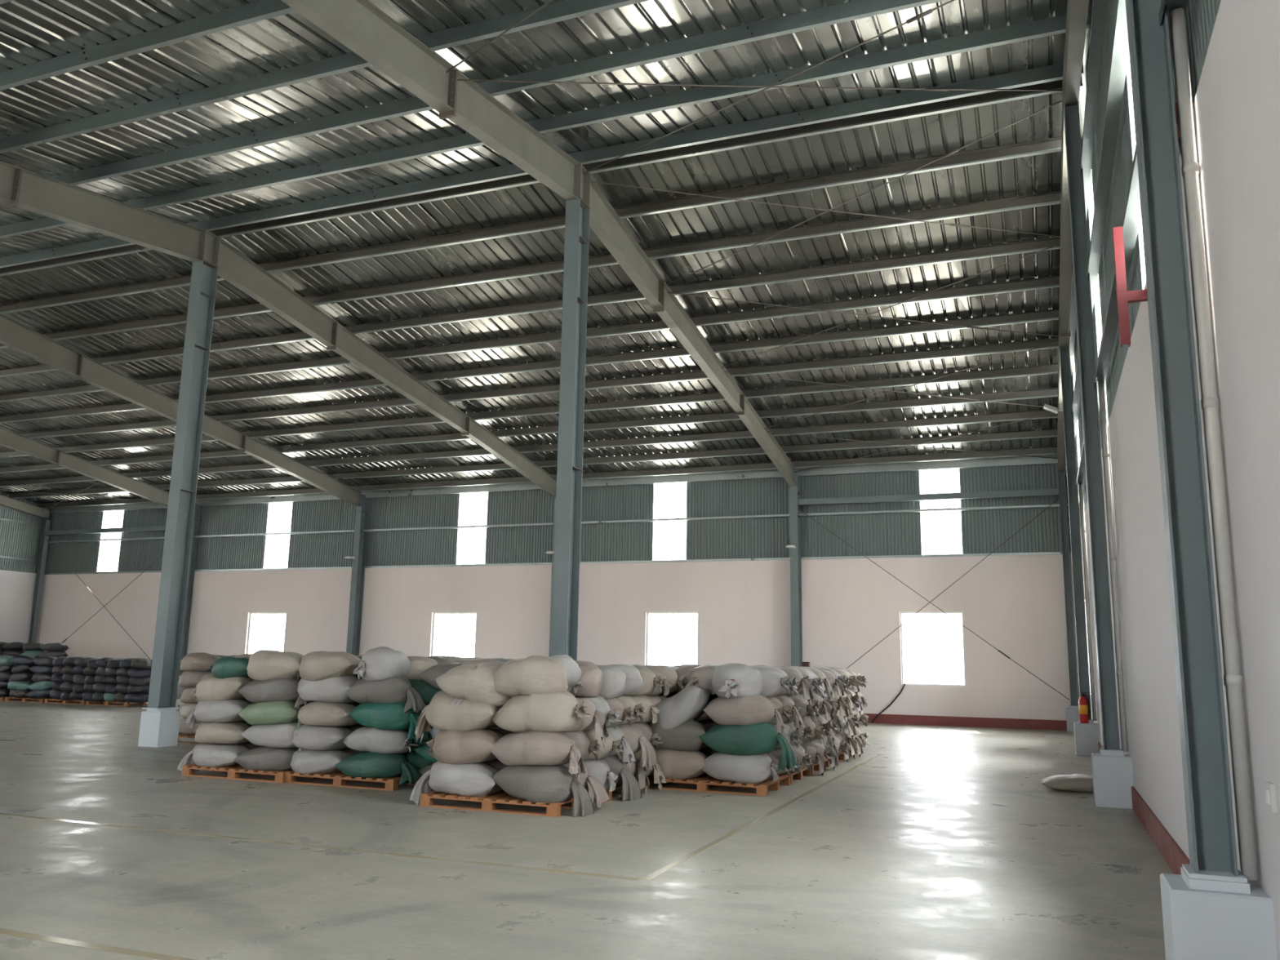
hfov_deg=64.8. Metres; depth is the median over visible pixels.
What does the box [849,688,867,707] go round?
sack
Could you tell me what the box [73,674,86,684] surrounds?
sack
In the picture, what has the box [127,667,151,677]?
sack
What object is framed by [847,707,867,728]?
sack
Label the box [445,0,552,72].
rod
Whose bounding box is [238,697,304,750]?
sacks
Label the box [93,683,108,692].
sack
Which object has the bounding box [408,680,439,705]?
sack
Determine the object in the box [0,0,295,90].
purlin
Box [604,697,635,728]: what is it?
sack
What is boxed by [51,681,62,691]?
sack
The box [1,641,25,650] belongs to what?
sack
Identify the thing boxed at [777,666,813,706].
sack
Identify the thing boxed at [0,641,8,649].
sack
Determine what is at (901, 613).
window
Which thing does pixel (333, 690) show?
sack
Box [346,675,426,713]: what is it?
sack
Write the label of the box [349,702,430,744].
sack
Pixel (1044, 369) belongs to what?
purlin
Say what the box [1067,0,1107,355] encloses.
window
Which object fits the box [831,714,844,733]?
sack
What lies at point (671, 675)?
sack
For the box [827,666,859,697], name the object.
sack
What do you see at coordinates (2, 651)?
sack
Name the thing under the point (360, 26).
rafter
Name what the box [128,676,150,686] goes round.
sack
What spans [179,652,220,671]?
sack
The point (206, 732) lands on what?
sack
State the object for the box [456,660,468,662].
sack
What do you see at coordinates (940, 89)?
rod
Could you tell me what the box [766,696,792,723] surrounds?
sack
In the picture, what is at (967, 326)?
rod
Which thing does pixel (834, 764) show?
sack
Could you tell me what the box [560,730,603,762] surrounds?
sack
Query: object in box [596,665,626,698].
sack
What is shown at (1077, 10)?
rafter
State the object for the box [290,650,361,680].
sack
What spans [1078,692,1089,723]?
fire extinguisher
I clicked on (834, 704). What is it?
sack
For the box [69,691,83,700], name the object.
sack
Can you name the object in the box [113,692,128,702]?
sack
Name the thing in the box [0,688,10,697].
sack
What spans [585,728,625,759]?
sack
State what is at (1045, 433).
purlin
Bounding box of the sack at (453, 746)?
[426,728,503,764]
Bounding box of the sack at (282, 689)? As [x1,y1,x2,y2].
[237,677,313,708]
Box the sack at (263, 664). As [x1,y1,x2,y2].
[236,649,303,680]
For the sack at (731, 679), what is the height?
0.458 m
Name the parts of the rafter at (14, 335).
splice plate, splice plate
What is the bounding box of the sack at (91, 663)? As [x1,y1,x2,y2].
[86,657,104,669]
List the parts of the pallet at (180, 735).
rail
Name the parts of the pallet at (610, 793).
rail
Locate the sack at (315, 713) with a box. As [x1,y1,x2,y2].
[297,701,357,726]
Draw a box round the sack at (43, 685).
[27,680,52,690]
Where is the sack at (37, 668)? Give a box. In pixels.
[28,665,53,674]
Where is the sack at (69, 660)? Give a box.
[62,656,81,666]
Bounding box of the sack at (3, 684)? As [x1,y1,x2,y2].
[0,680,8,688]
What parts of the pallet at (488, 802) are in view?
rail, rail, rail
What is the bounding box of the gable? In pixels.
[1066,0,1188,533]
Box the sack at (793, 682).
[755,666,799,696]
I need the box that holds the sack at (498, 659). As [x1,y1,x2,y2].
[492,657,510,662]
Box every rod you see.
[0,464,71,471]
[0,488,148,501]
[41,481,99,511]
[44,537,150,659]
[61,554,163,643]
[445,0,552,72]
[457,79,1062,91]
[582,0,955,174]
[588,180,1060,236]
[662,99,1062,286]
[667,291,1058,337]
[720,243,1060,368]
[724,371,1057,408]
[764,341,1058,428]
[766,431,1057,458]
[795,411,1057,472]
[799,509,1069,699]
[846,498,1057,668]
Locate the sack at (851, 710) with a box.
[835,690,855,718]
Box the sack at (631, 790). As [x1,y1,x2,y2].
[602,755,641,801]
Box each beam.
[44,525,165,535]
[798,488,1058,505]
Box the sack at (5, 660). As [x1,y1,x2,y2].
[0,655,17,665]
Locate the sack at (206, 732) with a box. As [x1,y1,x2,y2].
[193,721,250,743]
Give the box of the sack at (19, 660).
[10,655,35,665]
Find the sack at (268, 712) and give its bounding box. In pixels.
[236,701,303,734]
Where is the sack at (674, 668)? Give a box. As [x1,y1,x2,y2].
[670,666,678,693]
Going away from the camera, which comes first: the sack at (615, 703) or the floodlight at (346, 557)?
the sack at (615, 703)
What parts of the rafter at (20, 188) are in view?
splice plate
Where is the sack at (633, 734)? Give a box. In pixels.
[614,724,657,770]
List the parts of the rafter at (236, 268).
splice plate, splice plate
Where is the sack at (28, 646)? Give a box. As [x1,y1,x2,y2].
[22,642,44,650]
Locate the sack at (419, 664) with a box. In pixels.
[404,656,438,679]
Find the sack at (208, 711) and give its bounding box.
[184,699,251,728]
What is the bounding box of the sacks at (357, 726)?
[336,702,365,755]
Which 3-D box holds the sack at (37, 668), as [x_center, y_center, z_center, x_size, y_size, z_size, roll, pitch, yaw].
[-18.470,5.985,31.488,1.136,0.482,0.571,-2,-11,15]
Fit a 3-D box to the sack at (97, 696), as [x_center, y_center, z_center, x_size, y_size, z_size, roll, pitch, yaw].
[-16.149,6.552,30.628,0.542,0.332,0.984,-4,-11,24]
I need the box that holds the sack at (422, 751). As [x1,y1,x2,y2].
[413,740,437,763]
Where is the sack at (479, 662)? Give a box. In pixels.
[462,657,505,666]
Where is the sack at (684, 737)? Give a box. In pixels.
[648,719,709,751]
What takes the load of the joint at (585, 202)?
on the steel column at (575, 296)
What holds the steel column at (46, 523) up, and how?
on the concrete pier
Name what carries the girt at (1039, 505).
attached to the steel column at (197, 508)
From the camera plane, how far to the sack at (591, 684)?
11.58 m
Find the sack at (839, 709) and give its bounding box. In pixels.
[837,709,856,742]
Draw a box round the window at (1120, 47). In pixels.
[1064,0,1128,479]
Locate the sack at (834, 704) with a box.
[822,696,838,715]
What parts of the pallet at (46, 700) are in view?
rail, rail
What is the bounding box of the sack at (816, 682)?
[783,666,823,694]
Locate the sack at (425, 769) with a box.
[418,763,433,775]
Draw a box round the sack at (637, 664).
[631,663,646,666]
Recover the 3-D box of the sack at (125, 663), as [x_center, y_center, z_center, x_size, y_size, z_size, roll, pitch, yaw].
[-15.290,5.537,30.485,0.546,0.331,0.986,-2,-10,15]
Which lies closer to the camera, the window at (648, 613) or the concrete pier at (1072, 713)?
the concrete pier at (1072, 713)
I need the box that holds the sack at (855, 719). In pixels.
[844,709,858,728]
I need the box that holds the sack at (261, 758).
[234,746,298,770]
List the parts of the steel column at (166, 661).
plate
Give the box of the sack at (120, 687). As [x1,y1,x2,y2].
[115,683,129,693]
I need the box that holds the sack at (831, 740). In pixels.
[816,715,836,747]
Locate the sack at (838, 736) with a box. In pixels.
[834,733,851,761]
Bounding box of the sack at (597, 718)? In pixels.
[573,697,608,747]
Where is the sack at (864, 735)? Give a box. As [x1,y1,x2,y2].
[855,727,869,746]
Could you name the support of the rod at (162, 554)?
attached to the steel column at (46, 523)
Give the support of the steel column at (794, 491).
on the concrete pier
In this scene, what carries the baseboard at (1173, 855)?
attached to the wall at (1233, 46)
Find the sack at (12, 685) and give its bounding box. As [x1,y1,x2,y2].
[7,680,34,689]
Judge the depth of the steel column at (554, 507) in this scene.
32.28 m
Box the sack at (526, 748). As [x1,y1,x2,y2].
[491,730,585,783]
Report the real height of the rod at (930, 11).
0.555 m
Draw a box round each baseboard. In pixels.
[863,713,1066,730]
[1097,742,1189,874]
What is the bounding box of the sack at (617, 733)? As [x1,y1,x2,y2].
[606,726,635,769]
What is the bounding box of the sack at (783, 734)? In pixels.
[772,723,790,742]
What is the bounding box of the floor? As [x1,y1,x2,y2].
[0,697,1173,959]
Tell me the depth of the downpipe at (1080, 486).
19.56 m
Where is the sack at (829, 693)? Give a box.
[802,666,834,701]
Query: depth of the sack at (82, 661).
30.73 m
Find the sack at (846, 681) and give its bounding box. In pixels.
[834,670,849,691]
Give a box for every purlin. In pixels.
[0,0,13,4]
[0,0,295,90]
[0,0,648,153]
[0,14,1088,238]
[0,61,1084,268]
[0,76,1082,275]
[0,137,1061,314]
[0,190,1060,348]
[0,236,1060,377]
[0,274,1072,402]
[0,309,1058,423]
[0,364,1057,457]
[0,387,1057,473]
[0,409,1057,487]
[8,429,1057,498]
[17,337,1058,439]
[39,446,1057,508]
[49,0,946,185]
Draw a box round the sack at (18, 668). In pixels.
[10,664,35,674]
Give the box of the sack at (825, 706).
[806,690,834,728]
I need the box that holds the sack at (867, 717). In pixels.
[854,706,869,724]
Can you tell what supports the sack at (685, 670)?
on the sacks at (703, 718)
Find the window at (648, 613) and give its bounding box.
[646,612,697,666]
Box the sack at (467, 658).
[464,657,480,660]
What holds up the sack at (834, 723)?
on the sack at (836, 748)
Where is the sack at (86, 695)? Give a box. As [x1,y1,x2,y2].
[82,691,95,701]
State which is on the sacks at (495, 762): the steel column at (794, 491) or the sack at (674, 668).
the sack at (674, 668)
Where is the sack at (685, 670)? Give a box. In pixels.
[661,664,701,697]
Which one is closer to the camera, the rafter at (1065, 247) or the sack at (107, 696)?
the rafter at (1065, 247)
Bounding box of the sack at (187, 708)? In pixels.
[176,702,198,718]
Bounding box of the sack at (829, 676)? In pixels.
[820,670,844,702]
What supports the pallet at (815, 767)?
on the floor
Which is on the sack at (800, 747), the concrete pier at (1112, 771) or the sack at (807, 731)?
the sack at (807, 731)
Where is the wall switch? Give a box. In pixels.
[1265,781,1277,813]
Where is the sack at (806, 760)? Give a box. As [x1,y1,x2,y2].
[789,745,813,773]
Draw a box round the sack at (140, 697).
[124,693,148,702]
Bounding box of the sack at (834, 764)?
[814,737,838,770]
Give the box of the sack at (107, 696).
[103,693,115,701]
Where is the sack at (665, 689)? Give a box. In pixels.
[641,666,671,696]
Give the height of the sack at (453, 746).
0.386 m
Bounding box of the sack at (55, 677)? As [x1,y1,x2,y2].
[50,673,65,682]
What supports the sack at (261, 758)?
on the pallet at (233, 771)
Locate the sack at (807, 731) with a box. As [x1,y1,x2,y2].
[793,721,813,742]
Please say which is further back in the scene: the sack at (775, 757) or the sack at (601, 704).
the sack at (775, 757)
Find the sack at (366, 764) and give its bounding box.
[334,751,422,785]
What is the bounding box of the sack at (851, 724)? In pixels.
[836,711,856,742]
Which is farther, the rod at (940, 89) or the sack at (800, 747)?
the sack at (800, 747)
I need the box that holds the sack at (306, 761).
[290,749,352,774]
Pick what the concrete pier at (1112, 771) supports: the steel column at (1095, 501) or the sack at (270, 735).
the steel column at (1095, 501)
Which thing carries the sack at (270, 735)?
on the sack at (261, 758)
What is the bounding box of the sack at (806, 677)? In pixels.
[791,666,813,692]
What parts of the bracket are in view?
foot plate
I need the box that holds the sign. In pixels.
[1112,226,1147,347]
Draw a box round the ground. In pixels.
[903,681,964,684]
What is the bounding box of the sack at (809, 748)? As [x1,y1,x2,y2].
[798,741,826,775]
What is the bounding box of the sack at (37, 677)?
[28,673,52,683]
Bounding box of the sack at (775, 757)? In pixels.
[766,750,791,777]
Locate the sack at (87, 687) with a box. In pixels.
[84,683,94,692]
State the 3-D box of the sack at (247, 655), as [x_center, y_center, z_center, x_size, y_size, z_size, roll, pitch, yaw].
[-5.393,2.610,14.107,0.987,0.359,0.535,-2,-10,14]
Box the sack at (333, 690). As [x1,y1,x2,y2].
[297,675,358,703]
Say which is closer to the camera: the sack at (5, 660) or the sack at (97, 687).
the sack at (97, 687)
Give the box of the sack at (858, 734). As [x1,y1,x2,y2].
[854,727,866,747]
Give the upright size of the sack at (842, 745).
0.420 m
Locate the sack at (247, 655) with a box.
[235,653,251,657]
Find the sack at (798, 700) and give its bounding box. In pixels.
[785,693,817,722]
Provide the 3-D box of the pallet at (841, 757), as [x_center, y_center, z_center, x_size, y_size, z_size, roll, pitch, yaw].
[2.500,4.651,16.991,1.660,0.130,1.300,-3,-11,21]
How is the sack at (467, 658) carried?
on the sacks at (357, 726)
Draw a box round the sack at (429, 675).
[417,662,462,689]
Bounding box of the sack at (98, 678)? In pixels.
[94,675,107,683]
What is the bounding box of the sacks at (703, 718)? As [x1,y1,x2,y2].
[663,694,718,756]
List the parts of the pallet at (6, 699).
rail, rail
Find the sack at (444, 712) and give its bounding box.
[414,690,501,742]
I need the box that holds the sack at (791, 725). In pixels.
[786,721,804,745]
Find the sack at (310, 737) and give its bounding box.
[292,724,353,750]
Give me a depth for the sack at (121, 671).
30.01 m
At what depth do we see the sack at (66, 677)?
30.81 m
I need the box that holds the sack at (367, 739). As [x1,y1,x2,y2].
[342,726,417,753]
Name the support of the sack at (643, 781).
on the pallet at (610, 793)
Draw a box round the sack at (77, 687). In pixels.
[72,683,85,693]
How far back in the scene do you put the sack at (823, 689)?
15.42 m
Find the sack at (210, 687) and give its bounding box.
[191,673,253,701]
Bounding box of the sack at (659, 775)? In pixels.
[633,748,666,790]
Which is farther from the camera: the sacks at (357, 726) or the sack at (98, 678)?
the sack at (98, 678)
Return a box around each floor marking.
[0,813,640,880]
[0,928,195,959]
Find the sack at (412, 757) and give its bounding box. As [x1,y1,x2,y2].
[403,751,433,770]
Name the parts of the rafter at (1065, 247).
splice plate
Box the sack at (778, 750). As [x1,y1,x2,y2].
[773,748,801,774]
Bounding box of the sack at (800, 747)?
[792,743,810,769]
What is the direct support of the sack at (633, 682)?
on the sack at (628, 701)
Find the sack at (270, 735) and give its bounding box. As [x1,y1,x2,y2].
[241,721,304,751]
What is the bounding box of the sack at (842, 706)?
[831,690,848,723]
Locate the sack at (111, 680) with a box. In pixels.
[105,675,117,684]
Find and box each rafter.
[0,160,212,262]
[0,313,362,506]
[0,426,168,506]
[0,494,50,519]
[206,232,556,497]
[280,0,584,200]
[581,167,796,486]
[1057,83,1072,471]
[1062,0,1088,106]
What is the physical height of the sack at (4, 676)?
0.434 m
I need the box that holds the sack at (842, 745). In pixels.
[825,733,848,756]
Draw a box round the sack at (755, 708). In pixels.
[702,694,786,734]
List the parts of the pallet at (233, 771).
rail, rail, rail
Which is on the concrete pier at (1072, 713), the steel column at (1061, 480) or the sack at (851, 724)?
the steel column at (1061, 480)
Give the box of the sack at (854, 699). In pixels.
[843,688,859,709]
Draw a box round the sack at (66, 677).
[62,673,75,683]
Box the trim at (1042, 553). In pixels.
[44,551,1071,574]
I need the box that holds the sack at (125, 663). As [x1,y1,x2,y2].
[119,657,136,668]
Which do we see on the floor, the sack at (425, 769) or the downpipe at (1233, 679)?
the sack at (425, 769)
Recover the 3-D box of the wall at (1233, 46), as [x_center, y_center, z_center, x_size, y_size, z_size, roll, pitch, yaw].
[6.024,-0.848,12.718,0.230,9.772,31.758,-3,-11,21]
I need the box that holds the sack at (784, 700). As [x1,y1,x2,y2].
[775,694,804,734]
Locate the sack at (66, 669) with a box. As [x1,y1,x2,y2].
[61,665,75,674]
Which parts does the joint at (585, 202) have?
plate, cap plate, plate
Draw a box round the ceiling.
[0,0,1093,504]
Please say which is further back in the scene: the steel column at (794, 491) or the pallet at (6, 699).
the pallet at (6, 699)
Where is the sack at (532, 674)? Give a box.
[493,655,568,696]
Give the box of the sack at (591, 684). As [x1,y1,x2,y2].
[568,660,604,697]
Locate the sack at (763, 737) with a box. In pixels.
[698,722,796,771]
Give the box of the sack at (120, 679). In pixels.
[115,675,130,684]
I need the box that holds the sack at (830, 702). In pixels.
[816,691,833,712]
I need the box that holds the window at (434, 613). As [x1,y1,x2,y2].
[431,612,475,656]
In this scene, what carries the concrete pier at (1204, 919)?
on the floor
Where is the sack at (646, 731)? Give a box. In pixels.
[631,722,662,751]
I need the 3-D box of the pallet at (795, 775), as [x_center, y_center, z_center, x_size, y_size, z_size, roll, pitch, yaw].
[1.506,4.187,14.502,1.660,0.130,1.300,-3,-11,21]
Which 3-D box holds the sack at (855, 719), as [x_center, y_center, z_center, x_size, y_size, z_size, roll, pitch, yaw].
[3.395,4.261,18.050,1.041,0.395,0.556,-2,-11,17]
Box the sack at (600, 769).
[583,759,617,791]
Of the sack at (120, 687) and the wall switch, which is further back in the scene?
the sack at (120, 687)
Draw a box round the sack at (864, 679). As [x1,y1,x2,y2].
[844,668,867,688]
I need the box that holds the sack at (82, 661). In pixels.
[74,656,93,666]
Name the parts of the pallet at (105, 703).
rail, rail, rail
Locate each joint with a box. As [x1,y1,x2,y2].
[198,230,221,267]
[565,163,591,208]
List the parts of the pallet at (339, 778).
rail, rail, rail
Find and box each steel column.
[28,520,50,642]
[142,260,217,709]
[178,503,200,675]
[346,493,368,655]
[548,497,555,657]
[551,198,590,660]
[789,471,802,666]
[1057,471,1079,706]
[1059,347,1093,720]
[1063,102,1123,752]
[1124,0,1247,882]
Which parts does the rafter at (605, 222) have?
splice plate, splice plate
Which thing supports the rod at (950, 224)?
attached to the rafter at (605, 222)
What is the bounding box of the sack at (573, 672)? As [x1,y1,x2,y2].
[550,654,582,691]
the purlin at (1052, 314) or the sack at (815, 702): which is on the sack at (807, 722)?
the sack at (815, 702)
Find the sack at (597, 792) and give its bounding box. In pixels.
[562,762,609,807]
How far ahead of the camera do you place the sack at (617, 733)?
12.02 m
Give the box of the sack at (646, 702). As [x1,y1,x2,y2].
[631,695,660,724]
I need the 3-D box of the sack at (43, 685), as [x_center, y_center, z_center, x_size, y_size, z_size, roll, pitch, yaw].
[-18.569,6.392,31.427,0.997,0.349,0.562,-4,-12,28]
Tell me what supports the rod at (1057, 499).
attached to the steel column at (1061, 480)
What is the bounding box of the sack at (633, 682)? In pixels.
[613,664,643,695]
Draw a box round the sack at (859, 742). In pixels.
[844,727,863,757]
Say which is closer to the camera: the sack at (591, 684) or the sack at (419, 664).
the sack at (591, 684)
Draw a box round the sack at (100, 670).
[95,666,106,675]
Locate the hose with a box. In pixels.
[871,683,905,722]
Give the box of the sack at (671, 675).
[642,665,687,693]
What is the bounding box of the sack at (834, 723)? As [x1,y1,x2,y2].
[820,713,838,734]
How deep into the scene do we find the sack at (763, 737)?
12.57 m
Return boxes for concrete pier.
[137,708,180,747]
[176,682,185,697]
[1065,706,1079,732]
[1073,720,1099,755]
[1091,749,1133,808]
[1160,866,1277,959]
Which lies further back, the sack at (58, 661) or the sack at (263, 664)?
the sack at (58, 661)
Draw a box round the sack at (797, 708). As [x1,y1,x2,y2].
[787,696,801,715]
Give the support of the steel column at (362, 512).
on the concrete pier
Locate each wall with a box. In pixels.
[0,491,49,651]
[35,462,1079,720]
[1071,0,1279,959]
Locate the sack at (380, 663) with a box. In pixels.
[352,646,410,681]
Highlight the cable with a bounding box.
[1177,137,1194,307]
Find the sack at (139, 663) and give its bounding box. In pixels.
[130,657,152,668]
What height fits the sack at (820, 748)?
0.406 m
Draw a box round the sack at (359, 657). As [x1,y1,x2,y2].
[355,655,362,679]
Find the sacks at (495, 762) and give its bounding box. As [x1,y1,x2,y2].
[483,693,675,769]
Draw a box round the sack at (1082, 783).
[1040,773,1093,792]
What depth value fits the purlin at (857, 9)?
13.18 m
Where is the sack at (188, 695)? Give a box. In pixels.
[179,686,198,702]
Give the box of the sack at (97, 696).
[92,692,106,702]
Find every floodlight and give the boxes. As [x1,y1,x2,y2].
[343,555,355,559]
[545,551,554,554]
[786,545,795,548]
[1043,404,1062,413]
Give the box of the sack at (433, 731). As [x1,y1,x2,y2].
[430,727,439,738]
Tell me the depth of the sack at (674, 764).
12.84 m
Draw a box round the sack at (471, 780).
[409,760,502,804]
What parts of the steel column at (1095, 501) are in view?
plate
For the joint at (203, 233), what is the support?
on the steel column at (166, 661)
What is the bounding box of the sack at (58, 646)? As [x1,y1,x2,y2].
[39,642,69,651]
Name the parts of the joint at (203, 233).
plate, cap plate, plate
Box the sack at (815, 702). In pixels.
[796,692,821,717]
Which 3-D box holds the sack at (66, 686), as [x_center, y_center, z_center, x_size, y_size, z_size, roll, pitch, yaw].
[-17.427,6.369,31.185,0.541,0.331,0.990,-3,-11,21]
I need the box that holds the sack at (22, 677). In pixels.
[10,672,34,681]
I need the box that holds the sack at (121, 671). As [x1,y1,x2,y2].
[116,667,129,676]
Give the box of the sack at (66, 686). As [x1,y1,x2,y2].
[59,681,75,691]
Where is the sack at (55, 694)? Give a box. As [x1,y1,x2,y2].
[49,688,62,698]
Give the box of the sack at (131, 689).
[127,684,150,693]
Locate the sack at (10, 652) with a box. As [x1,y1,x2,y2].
[3,649,24,656]
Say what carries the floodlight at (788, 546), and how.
attached to the steel column at (794, 491)
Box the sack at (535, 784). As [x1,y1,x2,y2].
[492,764,594,817]
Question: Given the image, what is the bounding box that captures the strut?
[48,454,1066,514]
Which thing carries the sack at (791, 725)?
on the sack at (806, 760)
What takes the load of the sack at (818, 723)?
on the sack at (820, 748)
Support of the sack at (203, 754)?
on the pallet at (233, 771)
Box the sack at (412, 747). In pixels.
[405,729,432,751]
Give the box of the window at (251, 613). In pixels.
[247,612,286,653]
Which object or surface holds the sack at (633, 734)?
on the sack at (643, 781)
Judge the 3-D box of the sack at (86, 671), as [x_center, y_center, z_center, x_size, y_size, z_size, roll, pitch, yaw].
[-16.578,5.845,30.948,0.541,0.335,0.990,-4,-11,24]
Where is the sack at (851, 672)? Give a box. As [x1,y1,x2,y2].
[845,669,863,688]
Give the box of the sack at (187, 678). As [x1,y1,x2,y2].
[177,671,212,686]
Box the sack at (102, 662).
[96,657,114,667]
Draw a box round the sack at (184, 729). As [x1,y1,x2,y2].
[178,718,201,734]
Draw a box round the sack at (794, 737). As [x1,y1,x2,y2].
[773,722,801,748]
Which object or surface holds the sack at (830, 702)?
on the sack at (831, 740)
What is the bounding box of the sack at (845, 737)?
[838,730,857,759]
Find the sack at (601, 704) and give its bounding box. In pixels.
[574,695,622,728]
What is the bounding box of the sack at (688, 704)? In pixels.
[651,685,710,728]
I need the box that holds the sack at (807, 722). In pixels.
[801,716,826,743]
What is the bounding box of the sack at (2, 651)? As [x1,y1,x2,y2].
[0,649,5,654]
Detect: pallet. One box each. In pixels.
[0,696,30,701]
[4,696,62,702]
[44,697,119,704]
[85,701,147,706]
[177,733,200,743]
[182,764,316,782]
[284,770,417,791]
[419,790,607,817]
[605,777,648,800]
[647,773,790,795]
[778,765,811,784]
[811,758,829,774]
[836,751,844,761]
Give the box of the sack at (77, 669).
[72,666,85,674]
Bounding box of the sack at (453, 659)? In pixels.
[444,656,467,662]
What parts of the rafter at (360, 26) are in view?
splice plate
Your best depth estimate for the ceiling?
18.20 m
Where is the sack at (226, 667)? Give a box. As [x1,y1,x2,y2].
[205,656,250,678]
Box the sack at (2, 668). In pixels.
[0,665,14,671]
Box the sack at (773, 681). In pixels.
[711,666,791,697]
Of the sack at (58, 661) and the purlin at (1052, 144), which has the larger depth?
the sack at (58, 661)
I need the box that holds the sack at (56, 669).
[52,666,63,675]
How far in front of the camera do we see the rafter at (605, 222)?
20.28 m
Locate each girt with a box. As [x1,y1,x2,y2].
[0,518,43,525]
[0,555,38,561]
[48,503,1068,543]
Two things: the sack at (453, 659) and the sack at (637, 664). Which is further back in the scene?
the sack at (637, 664)
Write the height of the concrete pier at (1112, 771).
0.632 m
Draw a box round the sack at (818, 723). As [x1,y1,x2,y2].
[805,715,833,740]
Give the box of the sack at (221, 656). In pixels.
[214,654,231,657]
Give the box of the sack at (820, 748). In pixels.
[808,737,834,764]
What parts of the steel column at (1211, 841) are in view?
plate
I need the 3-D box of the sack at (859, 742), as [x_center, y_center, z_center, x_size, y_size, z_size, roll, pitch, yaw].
[3.439,4.682,17.960,1.036,0.579,0.528,-2,-11,18]
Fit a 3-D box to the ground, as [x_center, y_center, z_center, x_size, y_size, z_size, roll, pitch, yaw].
[-10.929,5.931,23.777,200.000,0.230,190.000,-3,-11,21]
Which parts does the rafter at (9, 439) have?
splice plate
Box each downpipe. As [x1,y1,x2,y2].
[1077,467,1097,720]
[1096,357,1128,751]
[1169,8,1258,879]
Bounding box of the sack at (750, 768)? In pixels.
[702,751,778,783]
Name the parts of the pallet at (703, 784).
rail, rail, rail, rail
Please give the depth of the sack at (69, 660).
30.92 m
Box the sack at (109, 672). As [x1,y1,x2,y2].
[105,667,118,675]
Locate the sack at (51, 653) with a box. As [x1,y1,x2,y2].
[36,650,68,657]
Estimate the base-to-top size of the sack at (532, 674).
0.446 m
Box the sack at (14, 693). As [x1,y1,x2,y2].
[8,689,32,697]
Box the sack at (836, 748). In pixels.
[823,734,839,757]
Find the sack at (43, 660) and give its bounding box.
[31,656,56,666]
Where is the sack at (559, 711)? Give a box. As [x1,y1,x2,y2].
[492,691,591,733]
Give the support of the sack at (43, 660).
on the sack at (37, 668)
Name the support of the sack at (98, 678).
on the sack at (97, 687)
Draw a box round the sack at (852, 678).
[833,669,857,689]
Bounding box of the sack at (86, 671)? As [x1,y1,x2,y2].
[83,666,97,675]
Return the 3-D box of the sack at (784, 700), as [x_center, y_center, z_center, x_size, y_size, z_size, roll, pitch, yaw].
[1.712,3.160,13.742,1.015,0.551,0.543,-4,-11,27]
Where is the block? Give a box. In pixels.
[801,662,809,666]
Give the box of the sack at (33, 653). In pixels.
[20,649,44,657]
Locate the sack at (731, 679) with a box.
[711,662,763,698]
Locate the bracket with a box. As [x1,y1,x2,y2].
[1174,102,1179,138]
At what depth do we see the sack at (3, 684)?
31.84 m
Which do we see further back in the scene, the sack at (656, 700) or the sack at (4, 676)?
the sack at (4, 676)
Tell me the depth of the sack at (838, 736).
16.91 m
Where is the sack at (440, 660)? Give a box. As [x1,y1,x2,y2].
[427,656,451,663]
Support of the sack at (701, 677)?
on the sacks at (703, 718)
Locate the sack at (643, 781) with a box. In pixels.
[616,755,649,794]
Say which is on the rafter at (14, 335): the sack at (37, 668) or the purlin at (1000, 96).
the purlin at (1000, 96)
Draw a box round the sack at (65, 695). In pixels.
[60,690,74,700]
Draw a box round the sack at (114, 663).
[106,657,124,668]
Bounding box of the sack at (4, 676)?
[0,671,13,682]
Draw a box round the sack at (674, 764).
[637,748,707,779]
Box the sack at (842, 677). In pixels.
[812,666,848,691]
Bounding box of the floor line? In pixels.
[640,754,882,880]
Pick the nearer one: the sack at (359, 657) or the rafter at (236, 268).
the sack at (359, 657)
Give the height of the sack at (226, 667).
0.311 m
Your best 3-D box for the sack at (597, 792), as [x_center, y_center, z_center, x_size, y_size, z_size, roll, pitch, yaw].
[-0.891,3.361,11.249,1.092,0.481,0.565,-4,-11,24]
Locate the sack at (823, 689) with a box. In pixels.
[801,666,826,700]
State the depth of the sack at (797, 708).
13.99 m
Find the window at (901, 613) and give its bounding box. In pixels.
[900,612,965,686]
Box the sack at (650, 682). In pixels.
[633,666,664,695]
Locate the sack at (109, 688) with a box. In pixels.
[105,684,118,693]
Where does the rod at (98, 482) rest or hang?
attached to the rafter at (9, 439)
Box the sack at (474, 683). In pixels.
[435,664,515,707]
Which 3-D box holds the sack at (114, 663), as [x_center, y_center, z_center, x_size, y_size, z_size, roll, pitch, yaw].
[-15.736,5.577,30.640,0.526,0.342,0.983,-3,-11,20]
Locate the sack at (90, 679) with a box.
[84,674,96,684]
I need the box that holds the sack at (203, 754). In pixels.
[177,742,250,774]
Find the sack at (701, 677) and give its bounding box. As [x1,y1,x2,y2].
[684,665,716,694]
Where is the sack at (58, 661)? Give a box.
[52,657,66,666]
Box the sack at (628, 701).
[617,694,647,724]
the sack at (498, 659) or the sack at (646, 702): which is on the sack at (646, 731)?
the sack at (646, 702)
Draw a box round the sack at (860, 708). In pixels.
[848,688,862,715]
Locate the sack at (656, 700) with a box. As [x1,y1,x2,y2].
[647,695,662,706]
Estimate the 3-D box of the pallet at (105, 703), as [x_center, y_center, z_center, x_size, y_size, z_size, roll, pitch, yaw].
[-15.770,6.811,30.869,1.660,0.130,1.300,-3,-11,21]
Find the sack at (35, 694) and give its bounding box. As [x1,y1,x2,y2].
[25,688,52,698]

